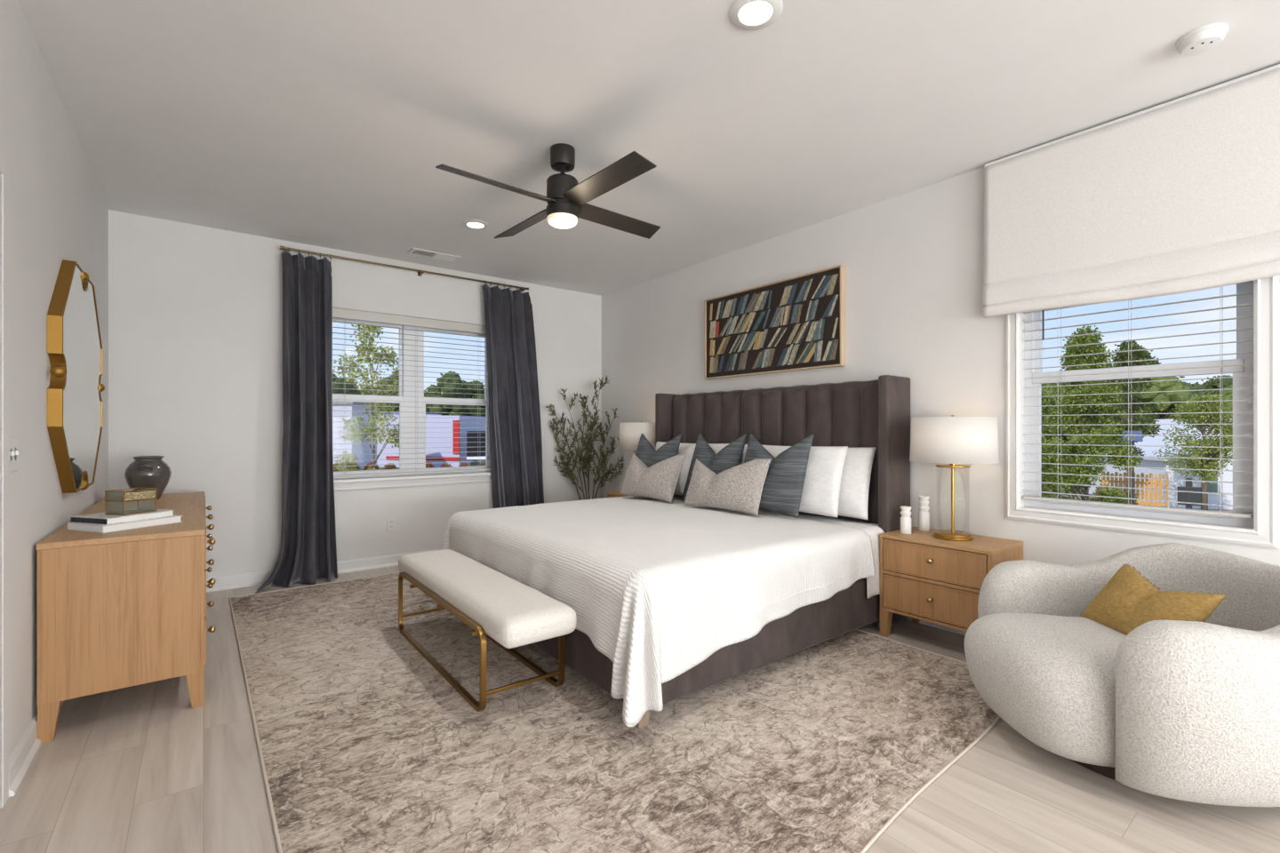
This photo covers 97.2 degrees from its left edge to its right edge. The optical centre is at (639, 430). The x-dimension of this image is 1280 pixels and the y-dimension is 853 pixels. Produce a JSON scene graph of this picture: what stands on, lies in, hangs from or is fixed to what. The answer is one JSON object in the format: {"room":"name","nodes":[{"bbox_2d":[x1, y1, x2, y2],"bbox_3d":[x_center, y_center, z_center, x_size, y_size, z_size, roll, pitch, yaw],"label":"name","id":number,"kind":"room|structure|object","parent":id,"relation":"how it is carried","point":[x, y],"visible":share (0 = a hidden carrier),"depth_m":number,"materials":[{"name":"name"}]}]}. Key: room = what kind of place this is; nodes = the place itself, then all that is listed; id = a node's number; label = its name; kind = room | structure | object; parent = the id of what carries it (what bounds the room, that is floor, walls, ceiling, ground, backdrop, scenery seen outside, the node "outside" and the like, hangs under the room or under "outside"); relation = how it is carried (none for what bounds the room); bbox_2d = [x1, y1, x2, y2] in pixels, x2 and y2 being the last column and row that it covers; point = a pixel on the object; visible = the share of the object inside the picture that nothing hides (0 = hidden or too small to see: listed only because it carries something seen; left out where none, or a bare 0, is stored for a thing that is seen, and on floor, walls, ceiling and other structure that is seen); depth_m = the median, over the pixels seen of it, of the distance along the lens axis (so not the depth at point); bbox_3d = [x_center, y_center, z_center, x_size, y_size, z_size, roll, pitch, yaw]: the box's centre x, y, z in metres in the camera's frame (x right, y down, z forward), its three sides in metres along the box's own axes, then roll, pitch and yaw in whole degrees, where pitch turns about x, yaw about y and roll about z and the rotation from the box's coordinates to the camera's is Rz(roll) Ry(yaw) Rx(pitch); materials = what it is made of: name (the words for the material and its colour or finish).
{"room":"bedroom","nodes":[
{"label":"bedroom","id":0,"kind":"room"},
{"bbox_2d":[0,0,108,758],"bbox_3d":[-0.108,-0.157,-0.877,0.200,2.740,11.945,0,0,-38],"label":"wall","id":1,"kind":"structure","parent":0,"point":[59,211],"depth_m":2.22,"materials":[{"name":"paint"}]},
{"bbox_2d":[0,152,8,808],"bbox_3d":[-1.796,0.166,1.485,0.017,2.095,0.947,0,0,-38],"label":"door","id":2,"kind":"structure","parent":1,"relation":"in","point":[4,164],"depth_m":1.82,"materials":[{"name":"paint"}]},
{"bbox_2d":[8,437,19,471],"bbox_3d":[-2.141,0.083,1.929,0.016,0.118,0.116,0,0,-38],"label":"light switch","id":3,"kind":"object","parent":1,"relation":"attached to","point":[13,452],"visible":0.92,"depth_m":1.92,"materials":[{"name":"white plastic"}]},
{"bbox_2d":[8,700,63,797],"bbox_3d":[-2.878,1.163,2.891,0.026,0.100,2.595,0,0,-38],"label":"baseboard","id":4,"kind":"structure","parent":1,"relation":"attached to","point":[20,759],"depth_m":2.01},
{"bbox_2d":[47,259,104,493],"bbox_3d":[-2.836,-0.250,2.864,0.059,1.113,1.226,0,0,-38],"label":"wall mirror","id":5,"kind":"object","parent":1,"relation":"attached to","point":[74,340],"visible":1,"depth_m":2.64,"materials":[{"name":"gold metal"}]},
{"bbox_2d":[63,265,101,490],"bbox_3d":[-2.830,-0.250,2.868,0.014,1.073,1.173,0,0,-38],"label":"mirror glass","id":6,"kind":"object","parent":5,"relation":"attached to","point":[82,340],"depth_m":2.77,"materials":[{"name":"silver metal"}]},
{"bbox_2d":[108,209,601,578],"bbox_3d":[-2.121,-0.157,5.243,4.502,2.740,0.200,0,0,-38],"label":"wall","id":7,"kind":"structure","parent":0,"point":[196,312],"depth_m":4.39,"materials":[{"name":"paint"}]},
{"bbox_2d":[206,549,437,592],"bbox_3d":[-2.052,1.163,5.153,4.102,0.100,0.026,0,0,-38],"label":"baseboard","id":8,"kind":"structure","parent":7,"relation":"attached to","point":[259,578],"depth_m":4.77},
{"bbox_2d":[386,517,395,531],"bbox_3d":[-2.219,0.841,5.034,0.072,0.115,0.009,0,0,-38],"label":"wall outlet","id":9,"kind":"object","parent":7,"relation":"attached to","point":[390,522],"visible":1,"depth_m":5.03,"materials":[{"name":"white plastic"}]},
{"bbox_2d":[280,246,528,292],"bbox_3d":[-2.009,-1.439,5.137,2.151,0.062,0.104,0,0,-38],"label":"curtain rod","id":10,"kind":"object","parent":7,"relation":"attached to","point":[420,272],"visible":0.94,"depth_m":5.00,"materials":[{"name":"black metal"}]},
{"bbox_2d":[255,250,337,593],"bbox_3d":[-2.704,-0.103,4.442,0.570,2.624,0.306,0,0,-38],"label":"curtain","id":11,"kind":"object","parent":10,"relation":"hanging from","point":[308,553],"visible":1,"depth_m":4.51,"materials":[{"name":"fabric"}]},
{"bbox_2d":[482,283,543,508],"bbox_3d":[-1.211,-0.104,5.648,0.718,2.623,0.181,0,0,-41],"label":"curtain","id":12,"kind":"object","parent":10,"relation":"hanging from","point":[516,442],"visible":0.82,"depth_m":5.62,"materials":[{"name":"fabric"}]},
{"bbox_2d":[332,317,491,490],"bbox_3d":[-2.074,-0.265,5.233,1.620,1.545,0.217,0,0,-38],"label":"window","id":13,"kind":"structure","parent":7,"relation":"in","point":[407,431],"depth_m":5.23,"materials":[{"name":"plastic"}]},
{"bbox_2d":[332,307,491,477],"bbox_3d":[-2.062,-0.316,5.217,1.512,1.438,0.078,0,0,-38],"label":"window blind","id":14,"kind":"object","parent":13,"relation":"attached to","point":[339,313],"visible":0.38,"depth_m":5.14,"materials":[{"name":"white plastic"}]},
{"bbox_2d":[0,566,1279,852],"bbox_3d":[1.593,1.273,0.439,4.502,0.120,12.345,0,0,-38],"label":"floor","id":15,"kind":"structure","parent":0,"point":[137,769],"depth_m":1.86,"materials":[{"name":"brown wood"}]},
{"bbox_2d":[36,491,215,743],"bbox_3d":[-2.698,0.826,3.109,0.555,0.775,1.944,0,0,-38],"label":"dresser","id":16,"kind":"object","parent":15,"relation":"on","point":[127,608],"visible":0.99,"depth_m":2.33,"materials":[{"name":"brown wood"}]},
{"bbox_2d":[67,515,182,533],"bbox_3d":[-2.343,0.423,2.581,0.245,0.030,0.310,0,0,19],"label":"book","id":17,"kind":"object","parent":16,"relation":"on","point":[72,526],"visible":0.77,"depth_m":2.47,"materials":[{"name":"white paper"}]},
{"bbox_2d":[70,508,175,525],"bbox_3d":[-2.357,0.393,2.583,0.225,0.028,0.275,0,0,16],"label":"book","id":18,"kind":"object","parent":17,"relation":"on","point":[100,518],"visible":0.88,"depth_m":2.50,"materials":[{"name":"paper"}]},
{"bbox_2d":[104,488,156,515],"bbox_3d":[-2.333,0.326,2.589,0.114,0.107,0.136,0,0,14],"label":"glass box","id":19,"kind":"object","parent":18,"relation":"on","point":[115,500],"visible":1,"depth_m":2.55,"materials":[{"name":"gold metal"}]},
{"bbox_2d":[124,456,171,499],"bbox_3d":[-3.105,0.302,3.566,0.231,0.272,0.226,0,0,32],"label":"clay jar","id":20,"kind":"object","parent":16,"relation":"on","point":[145,471],"visible":0.9,"depth_m":3.50,"materials":[{"name":"black ceramic"}]},
{"bbox_2d":[545,376,623,500],"bbox_3d":[-0.561,0.316,6.016,0.859,1.794,0.286,0,0,0],"label":"tree","id":21,"kind":"object","parent":15,"relation":"on","point":[588,449],"visible":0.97,"depth_m":6.00,"materials":[{"name":"green plant"}]},
{"bbox_2d":[229,572,1000,852],"bbox_3d":[-0.481,1.207,3.322,3.017,0.010,4.245,0,0,-38],"label":"area rug","id":22,"kind":"object","parent":15,"relation":"on","point":[364,747],"visible":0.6,"depth_m":2.19,"materials":[{"name":"beige carpet"}]},
{"bbox_2d":[398,549,576,711],"bbox_3d":[-0.887,0.983,2.986,0.402,0.442,1.600,0,0,-38],"label":"bench","id":23,"kind":"object","parent":22,"relation":"on","point":[500,608],"visible":1,"depth_m":2.62,"materials":[{"name":"white fabric"}]},
{"bbox_2d":[398,549,576,648],"bbox_3d":[-0.887,0.827,2.986,0.352,0.130,1.600,0,0,-38],"label":"seat cushion","id":24,"kind":"object","parent":23,"relation":"on","point":[513,613],"depth_m":2.60,"materials":[{"name":"fabric"}]},
{"bbox_2d":[532,375,910,728],"bbox_3d":[0.182,0.439,3.795,2.165,1.548,2.230,0,0,-38],"label":"bed","id":25,"kind":"object","parent":22,"relation":"on","point":[876,412],"visible":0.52,"depth_m":3.52,"materials":[{"name":"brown fabric"}]},
{"bbox_2d":[437,496,875,727],"bbox_3d":[-0.072,0.823,3.584,1.803,0.566,2.478,0,0,-38],"label":"duvet","id":26,"kind":"object","parent":25,"relation":"on","point":[658,588],"visible":0.91,"depth_m":2.72,"materials":[{"name":"white fabric"}]},
{"bbox_2d":[620,454,685,503],"bbox_3d":[0.083,0.361,4.486,0.192,0.352,0.680,0,0,-36],"label":"cushion","id":27,"kind":"object","parent":26,"relation":"on","point":[659,481],"visible":1,"depth_m":4.33,"materials":[{"name":"beige fabric"}]},
{"bbox_2d":[635,433,681,468],"bbox_3d":[0.104,0.284,4.710,0.215,0.511,0.510,0,0,-40],"label":"striped cushion","id":28,"kind":"object","parent":26,"relation":"on","point":[645,452],"visible":0.41,"depth_m":4.62,"materials":[{"name":"fabric"}]},
{"bbox_2d":[681,433,746,500],"bbox_3d":[0.534,0.284,4.157,0.214,0.511,0.510,0,0,-36],"label":"striped cushion","id":29,"kind":"object","parent":26,"relation":"on","point":[730,456],"visible":0.41,"depth_m":4.05,"materials":[{"name":"fabric"}]},
{"bbox_2d":[683,458,771,515],"bbox_3d":[0.573,0.361,3.835,0.195,0.352,0.660,0,0,-41],"label":"cushion","id":30,"kind":"object","parent":26,"relation":"on","point":[739,488],"visible":1,"depth_m":3.71,"materials":[{"name":"beige fabric"}]},
{"bbox_2d":[744,434,814,517],"bbox_3d":[0.868,0.284,3.723,0.214,0.511,0.510,0,0,-41],"label":"striped cushion","id":31,"kind":"object","parent":26,"relation":"on","point":[783,485],"visible":0.68,"depth_m":3.58,"materials":[{"name":"fabric"}]},
{"bbox_2d":[655,441,729,495],"bbox_3d":[0.376,0.321,4.626,0.211,0.437,0.900,0,0,-38],"label":"bed pillow","id":32,"kind":"object","parent":25,"relation":"on","point":[687,450],"visible":0.19,"depth_m":4.54,"materials":[{"name":"white fabric"}]},
{"bbox_2d":[672,496,884,599],"bbox_3d":[0.724,0.778,4.200,0.216,0.392,2.217,0,0,-38],"label":"sheet","id":33,"kind":"object","parent":25,"relation":"on","point":[873,583],"visible":0.2,"depth_m":3.35,"materials":[{"name":"white fabric"}]},
{"bbox_2d":[740,444,847,518],"bbox_3d":[0.970,0.321,3.857,0.209,0.437,0.900,0,0,-41],"label":"bed pillow","id":34,"kind":"object","parent":25,"relation":"on","point":[825,466],"visible":0.38,"depth_m":3.58,"materials":[{"name":"white fabric"}]},
{"bbox_2d":[761,444,876,519],"bbox_3d":[1.151,0.333,3.882,0.199,0.448,0.930,0,0,-40],"label":"bed pillow","id":35,"kind":"object","parent":25,"relation":"on","point":[855,481],"visible":0.24,"depth_m":3.56,"materials":[{"name":"white fabric"}]},
{"bbox_2d":[607,491,634,497],"bbox_3d":[0.012,0.913,5.465,0.451,0.600,0.604,0,0,-38],"label":"nightstand","id":36,"kind":"object","parent":15,"relation":"on","point":[612,494],"visible":0.09,"depth_m":5.50,"materials":[{"name":"brown wood"}]},
{"bbox_2d":[619,421,655,452],"bbox_3d":[0.019,0.263,5.488,0.444,0.698,0.444,0,0,-38],"label":"table lamp","id":37,"kind":"object","parent":36,"relation":"on","point":[630,433],"visible":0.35,"depth_m":5.29,"materials":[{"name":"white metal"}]},
{"bbox_2d":[879,527,1023,637],"bbox_3d":[1.752,0.913,3.214,0.451,0.600,0.604,0,0,-38],"label":"nightstand","id":38,"kind":"object","parent":15,"relation":"on","point":[924,577],"visible":0.74,"depth_m":3.10,"materials":[{"name":"brown wood"}]},
{"bbox_2d":[900,506,911,534],"bbox_3d":[1.580,0.534,3.356,0.061,0.157,0.061,0,0,-38],"label":"candle holder","id":39,"kind":"object","parent":38,"relation":"on","point":[905,519],"visible":1,"depth_m":3.33,"materials":[{"name":"white ceramic"}]},
{"bbox_2d":[918,496,929,531],"bbox_3d":[1.731,0.507,3.443,0.063,0.210,0.063,0,0,-38],"label":"candle holder","id":40,"kind":"object","parent":38,"relation":"on","point":[924,516],"visible":1,"depth_m":3.42,"materials":[{"name":"white ceramic"}]},
{"bbox_2d":[909,415,999,541],"bbox_3d":[1.779,0.263,3.211,0.444,0.698,0.444,0,0,-38],"label":"table lamp","id":41,"kind":"object","parent":38,"relation":"on","point":[952,440],"visible":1,"depth_m":3.04,"materials":[{"name":"white fabric"}]},
{"bbox_2d":[964,543,1279,807],"bbox_3d":[1.897,0.848,2.152,1.128,0.729,1.131,0,0,3],"label":"armchair","id":42,"kind":"object","parent":15,"relation":"on","point":[1188,711],"visible":0.98,"depth_m":1.86,"materials":[{"name":"fabric"}]},
{"bbox_2d":[964,613,1126,767],"bbox_3d":[1.732,0.968,2.161,0.792,0.400,0.674,0,0,3],"label":"seat cushion","id":43,"kind":"object","parent":42,"relation":"on","point":[1051,677],"depth_m":1.98,"materials":[{"name":"fabric"}]},
{"bbox_2d":[1080,563,1225,635],"bbox_3d":[1.944,0.683,2.175,0.209,0.249,0.460,0,0,3],"label":"throw cushion","id":44,"kind":"object","parent":42,"relation":"on","point":[1128,601],"visible":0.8,"depth_m":2.15,"materials":[{"name":"yellow fabric"}]},
{"bbox_2d":[17,0,1279,295],"bbox_3d":[1.593,-1.602,0.439,4.502,0.150,12.345,0,0,-38],"label":"ceiling","id":45,"kind":"structure","parent":0,"point":[326,124],"depth_m":2.65,"materials":[{"name":"paint"}]},
{"bbox_2d":[407,248,461,262],"bbox_3d":[-1.785,-1.522,4.908,0.410,0.010,0.170,0,0,-38],"label":"ceiling vent","id":46,"kind":"object","parent":45,"relation":"in","point":[414,251],"visible":1,"depth_m":4.89,"materials":[{"name":"white plastic"}]},
{"bbox_2d":[462,219,488,229],"bbox_3d":[-1.218,-1.521,4.179,0.192,0.012,0.192,0,0,-38],"label":"recessed light","id":47,"kind":"object","parent":45,"relation":"in","point":[475,224],"visible":1,"depth_m":4.16,"materials":[{"name":"white plastic"}]},
{"bbox_2d":[435,143,660,239],"bbox_3d":[-0.421,-1.319,3.068,1.047,0.416,1.047,0,0,3],"label":"ceiling fan","id":48,"kind":"object","parent":45,"relation":"hanging from","point":[566,198],"visible":1,"depth_m":3.00,"materials":[{"name":"black metal"}]},
{"bbox_2d":[546,212,577,228],"bbox_3d":[-0.421,-1.132,3.068,0.168,0.042,0.168,0,0,-41],"label":"diffuser","id":49,"kind":"object","parent":48,"relation":"attached to","point":[556,220],"depth_m":3.02,"materials":[{"name":"white glass"}]},
{"bbox_2d":[728,0,782,30],"bbox_3d":[0.420,-1.521,2.054,0.192,0.012,0.192,0,0,-38],"label":"recessed light","id":50,"kind":"object","parent":45,"relation":"in","point":[744,14],"visible":1,"depth_m":2.05,"materials":[{"name":"white plastic"}]},
{"bbox_2d":[1175,23,1228,55],"bbox_3d":[2.176,-1.504,2.188,0.146,0.045,0.146,0,0,-38],"label":"smoke detector","id":51,"kind":"object","parent":45,"relation":"attached to","point":[1203,39],"visible":1,"depth_m":2.16,"materials":[{"name":"white plastic"}]},
{"bbox_2d":[601,167,1279,566],"bbox_3d":[3.295,-0.157,1.755,0.200,2.740,11.945,0,0,-38],"label":"wall","id":52,"kind":"structure","parent":0,"point":[913,260],"depth_m":3.64,"materials":[{"name":"paint"}]},
{"bbox_2d":[704,264,845,379],"bbox_3d":[1.010,-0.805,4.504,0.049,0.707,1.364,0,0,-38],"label":"framed artwork","id":53,"kind":"object","parent":52,"relation":"attached to","point":[797,323],"visible":1,"depth_m":4.38,"materials":[{"name":"multicoloured paper"}]},
{"bbox_2d":[906,617,966,635],"bbox_3d":[3.206,1.163,1.685,0.026,0.100,11.945,0,0,-38],"label":"baseboard","id":54,"kind":"structure","parent":52,"relation":"attached to","point":[923,622],"depth_m":3.44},
{"bbox_2d":[982,64,1279,318],"bbox_3d":[2.341,-1.069,2.749,0.090,0.891,1.206,0,0,-38],"label":"roman shade","id":55,"kind":"object","parent":52,"relation":"attached to","point":[1181,195],"visible":1,"depth_m":2.67,"materials":[{"name":"fabric"}]},
{"bbox_2d":[1005,275,1278,548],"bbox_3d":[2.425,-0.320,2.817,0.168,1.631,1.016,0,0,-38],"label":"window","id":56,"kind":"structure","parent":52,"relation":"in","point":[1264,323],"depth_m":2.55,"materials":[{"name":"plastic"}]},
{"bbox_2d":[1023,280,1253,518],"bbox_3d":[2.398,-0.339,2.796,0.064,1.444,0.864,0,0,-38],"label":"window blind","id":57,"kind":"object","parent":56,"relation":"attached to","point":[1042,499],"visible":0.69,"depth_m":2.77,"materials":[{"name":"white plastic"}]},
{"label":"outside","id":58,"kind":"structure","parent":0,"visible":0},
{"bbox_2d":[378,467,1232,511],"bbox_3d":[19.572,4.463,97.298,230.000,0.500,250.000,0,0,-38],"label":"ground","id":59,"kind":"structure","parent":58,"point":[380,468],"depth_m":34.52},
{"bbox_2d":[332,373,347,393],"bbox_3d":[-46.666,-2.352,84.311,7.638,13.611,8.023,0,0,-38],"label":"tree","id":60,"kind":"object","parent":59,"relation":"on","point":[335,385],"visible":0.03,"depth_m":83.34,"materials":[{"name":"green plant"}]},
{"bbox_2d":[337,376,360,394],"bbox_3d":[-49.272,-2.372,94.268,7.413,13.184,7.246,0,0,-38],"label":"tree","id":61,"kind":"object","parent":59,"relation":"on","point":[350,391],"visible":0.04,"depth_m":93.37,"materials":[{"name":"green plant"}]},
{"bbox_2d":[346,462,360,471],"bbox_3d":[-25.953,3.488,51.010,1.580,1.262,1.482,0,0,-38],"label":"shrub","id":62,"kind":"object","parent":59,"relation":"on","point":[357,468],"visible":0.2,"depth_m":50.83,"materials":[{"name":"green plant"}]},
{"bbox_2d":[332,401,380,471],"bbox_3d":[-29.006,0.788,54.500,5.348,6.850,5.400,0,0,0],"label":"building","id":63,"kind":"structure","parent":59,"relation":"on","point":[337,449],"depth_m":51.99,"materials":[{"name":"white"}]},
{"bbox_2d":[360,384,370,394],"bbox_3d":[-50.030,-1.976,104.012,7.222,13.099,7.657,0,0,-38],"label":"tree","id":64,"kind":"object","parent":59,"relation":"on","point":[366,388],"visible":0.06,"depth_m":102.50,"materials":[{"name":"green plant"}]},
{"bbox_2d":[332,324,399,471],"bbox_3d":[-4.627,1.058,9.936,1.393,6.309,1.396,0,0,-38],"label":"young tree","id":65,"kind":"object","parent":59,"relation":"on","point":[372,431],"visible":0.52,"depth_m":9.82,"materials":[{"name":"green plant"}]},
{"bbox_2d":[364,462,379,470],"bbox_3d":[-24.731,3.488,51.980,1.566,1.262,1.420,0,0,-38],"label":"shrub","id":66,"kind":"object","parent":59,"relation":"on","point":[371,463],"visible":0.29,"depth_m":51.88,"materials":[{"name":"green plant"}]},
{"bbox_2d":[368,376,399,411],"bbox_3d":[-37.352,-1.654,84.118,7.279,12.468,6.950,0,0,-38],"label":"tree","id":67,"kind":"object","parent":59,"relation":"on","point":[389,382],"visible":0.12,"depth_m":82.32,"materials":[{"name":"green plant"}]},
{"bbox_2d":[382,463,398,469],"bbox_3d":[-22.132,3.503,50.036,1.599,1.218,1.464,0,0,-38],"label":"shrub","id":68,"kind":"object","parent":59,"relation":"on","point":[389,467],"visible":0.23,"depth_m":49.80,"materials":[{"name":"green plant"}]},
{"bbox_2d":[424,396,430,414],"bbox_3d":[-38.814,-1.800,94.373,8.080,12.598,7.287,0,0,-38],"label":"tree","id":69,"kind":"object","parent":59,"relation":"on","point":[428,410],"visible":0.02,"depth_m":95.35,"materials":[{"name":"green plant"}]},
{"bbox_2d":[425,462,434,468],"bbox_3d":[-19.572,3.502,51.998,1.553,1.249,1.476,0,0,-38],"label":"shrub","id":70,"kind":"object","parent":59,"relation":"on","point":[430,464],"visible":0.22,"depth_m":51.94,"materials":[{"name":"green plant"}]},
{"bbox_2d":[376,412,485,467],"bbox_3d":[-26.574,0.913,69.767,16.852,6.600,12.120,0,0,14],"label":"warehouse","id":71,"kind":"structure","parent":59,"relation":"on","point":[384,458],"depth_m":62.78,"materials":[{"name":"silver metal"}]},
{"bbox_2d":[424,384,441,414],"bbox_3d":[-37.911,-2.020,103.703,8.071,13.096,7.708,0,0,-38],"label":"tree","id":72,"kind":"object","parent":59,"relation":"on","point":[431,388],"visible":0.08,"depth_m":102.52,"materials":[{"name":"green plant"}]},
{"bbox_2d":[440,463,452,467],"bbox_3d":[-17.165,3.501,50.006,1.631,1.241,1.474,0,0,-38],"label":"shrub","id":73,"kind":"object","parent":59,"relation":"on","point":[444,465],"visible":0.09,"depth_m":49.86,"materials":[{"name":"green plant"}]},
{"bbox_2d":[426,370,476,416],"bbox_3d":[-27.917,-2.110,83.821,7.974,13.595,7.454,0,0,-38],"label":"tree","id":74,"kind":"object","parent":59,"relation":"on","point":[462,393],"visible":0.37,"depth_m":82.26,"materials":[{"name":"green plant"}]},
{"bbox_2d":[458,462,471,466],"bbox_3d":[-15.812,3.498,51.017,1.613,1.239,1.494,0,0,-38],"label":"shrub","id":75,"kind":"object","parent":59,"relation":"on","point":[463,464],"visible":0.09,"depth_m":50.93,"materials":[{"name":"green plant"}]},
{"bbox_2d":[463,380,485,416],"bbox_3d":[-27.563,-2.040,94.322,7.010,12.582,7.063,0,0,-38],"label":"tree","id":76,"kind":"object","parent":59,"relation":"on","point":[479,409],"visible":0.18,"depth_m":92.73,"materials":[{"name":"green plant"}]},
{"bbox_2d":[466,431,485,466],"bbox_3d":[-16.063,2.163,61.285,4.724,4.100,2.630,0,0,0],"label":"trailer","id":77,"kind":"object","parent":59,"relation":"on","point":[476,436],"visible":0.26,"depth_m":60.01,"materials":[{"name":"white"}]},
{"bbox_2d":[1041,385,1095,499],"bbox_3d":[11.349,1.484,16.016,2.361,5.459,2.603,0,0,-38],"label":"leafy tree","id":78,"kind":"object","parent":59,"relation":"on","point":[1050,401],"visible":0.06,"depth_m":15.52,"materials":[{"name":"green plant"}]},
{"bbox_2d":[1041,383,1108,450],"bbox_3d":[37.962,-0.319,50.004,6.251,9.392,6.006,0,0,10],"label":"tree","id":79,"kind":"object","parent":59,"relation":"on","point":[1070,439],"visible":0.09,"depth_m":48.92,"materials":[{"name":"green plant"}]},
{"bbox_2d":[1041,325,1141,503],"bbox_3d":[9.389,0.990,12.128,1.733,6.447,1.673,0,0,-1],"label":"leafy tree","id":80,"kind":"object","parent":59,"relation":"on","point":[1090,389],"visible":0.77,"depth_m":11.82,"materials":[{"name":"green plant"}]},
{"bbox_2d":[1091,483,1108,502],"bbox_3d":[20.935,3.244,25.485,1.107,1.700,1.094,0,0,-38],"label":"shrub","id":81,"kind":"object","parent":59,"relation":"on","point":[1098,489],"visible":0.06,"depth_m":25.54,"materials":[{"name":"green plant"}]},
{"bbox_2d":[1096,382,1117,443],"bbox_3d":[46.639,-0.183,57.885,5.861,9.985,5.830,0,0,4],"label":"tree","id":82,"kind":"object","parent":59,"relation":"on","point":[1108,382],"visible":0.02,"depth_m":56.19,"materials":[{"name":"green plant"}]},
{"bbox_2d":[1114,385,1127,414],"bbox_3d":[56.838,-0.493,65.991,6.254,9.716,6.827,0,0,-38],"label":"tree","id":83,"kind":"object","parent":59,"relation":"on","point":[1116,386],"visible":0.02,"depth_m":64.93,"materials":[{"name":"green plant"}]},
{"bbox_2d":[1118,485,1138,504],"bbox_3d":[21.077,3.237,24.497,1.093,1.708,1.104,0,0,-38],"label":"shrub","id":84,"kind":"object","parent":59,"relation":"on","point":[1126,490],"visible":0.06,"depth_m":24.35,"materials":[{"name":"green plant"}]},
{"bbox_2d":[1100,339,1163,503],"bbox_3d":[22.874,-0.016,26.368,2.691,8.459,2.513,0,0,-27],"label":"leafy tree","id":85,"kind":"object","parent":59,"relation":"on","point":[1144,355],"visible":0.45,"depth_m":26.03,"materials":[{"name":"green plant"}]},
{"bbox_2d":[1122,431,1143,504],"bbox_3d":[17.418,2.117,19.956,0.520,4.192,0.393,0,0,35],"label":"lamp post","id":86,"kind":"object","parent":59,"relation":"on","point":[1137,438],"visible":0.56,"depth_m":19.96,"materials":[{"name":"grey metal"}]},
{"bbox_2d":[1101,471,1168,507],"bbox_3d":[25.558,3.198,29.216,2.621,2.030,0.180,0,0,42],"label":"wooden fence","id":87,"kind":"object","parent":59,"relation":"on","point":[1121,482],"visible":0.44,"depth_m":28.83,"materials":[{"name":"brown wood"}]},
{"bbox_2d":[1080,417,1232,509],"bbox_3d":[31.888,1.758,33.910,6.169,4.910,8.650,0,0,10],"label":"house","id":88,"kind":"structure","parent":59,"relation":"on","point":[1156,441],"depth_m":30.86,"materials":[{"name":"white"}]},
{"bbox_2d":[1114,376,1199,436],"bbox_3d":[46.115,-0.221,49.864,6.488,9.708,6.182,0,0,-7],"label":"tree","id":89,"kind":"object","parent":59,"relation":"on","point":[1162,386],"visible":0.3,"depth_m":48.95,"materials":[{"name":"green plant"}]},
{"bbox_2d":[1177,478,1201,509],"bbox_3d":[25.330,3.213,26.037,0.800,2.000,0.150,0,0,35],"label":"sign board","id":90,"kind":"object","parent":59,"relation":"on","point":[1182,497],"visible":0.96,"depth_m":25.98,"materials":[{"name":"grey metal"}]},
{"bbox_2d":[1152,393,1232,510],"bbox_3d":[27.208,1.253,26.865,3.327,5.921,3.386,0,0,15],"label":"young tree","id":91,"kind":"object","parent":59,"relation":"on","point":[1202,406],"visible":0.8,"depth_m":26.88,"materials":[{"name":"green plant"}]},
{"bbox_2d":[1181,381,1217,418],"bbox_3d":[56.011,-0.126,57.896,7.065,9.794,5.962,0,0,-38],"label":"tree","id":92,"kind":"object","parent":59,"relation":"on","point":[1192,387],"visible":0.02,"depth_m":56.54,"materials":[{"name":"green plant"}]},
{"bbox_2d":[1200,375,1232,397],"bbox_3d":[67.785,-0.857,65.705,6.582,11.149,6.484,0,0,-38],"label":"tree","id":93,"kind":"object","parent":59,"relation":"on","point":[1217,383],"visible":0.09,"depth_m":65.42,"materials":[{"name":"green plant"}]},
{"bbox_2d":[1213,384,1232,417],"bbox_3d":[54.011,-0.191,49.820,6.785,9.220,6.334,0,0,18],"label":"tree","id":94,"kind":"object","parent":59,"relation":"on","point":[1228,394],"visible":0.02,"depth_m":50.55,"materials":[{"name":"green plant"}]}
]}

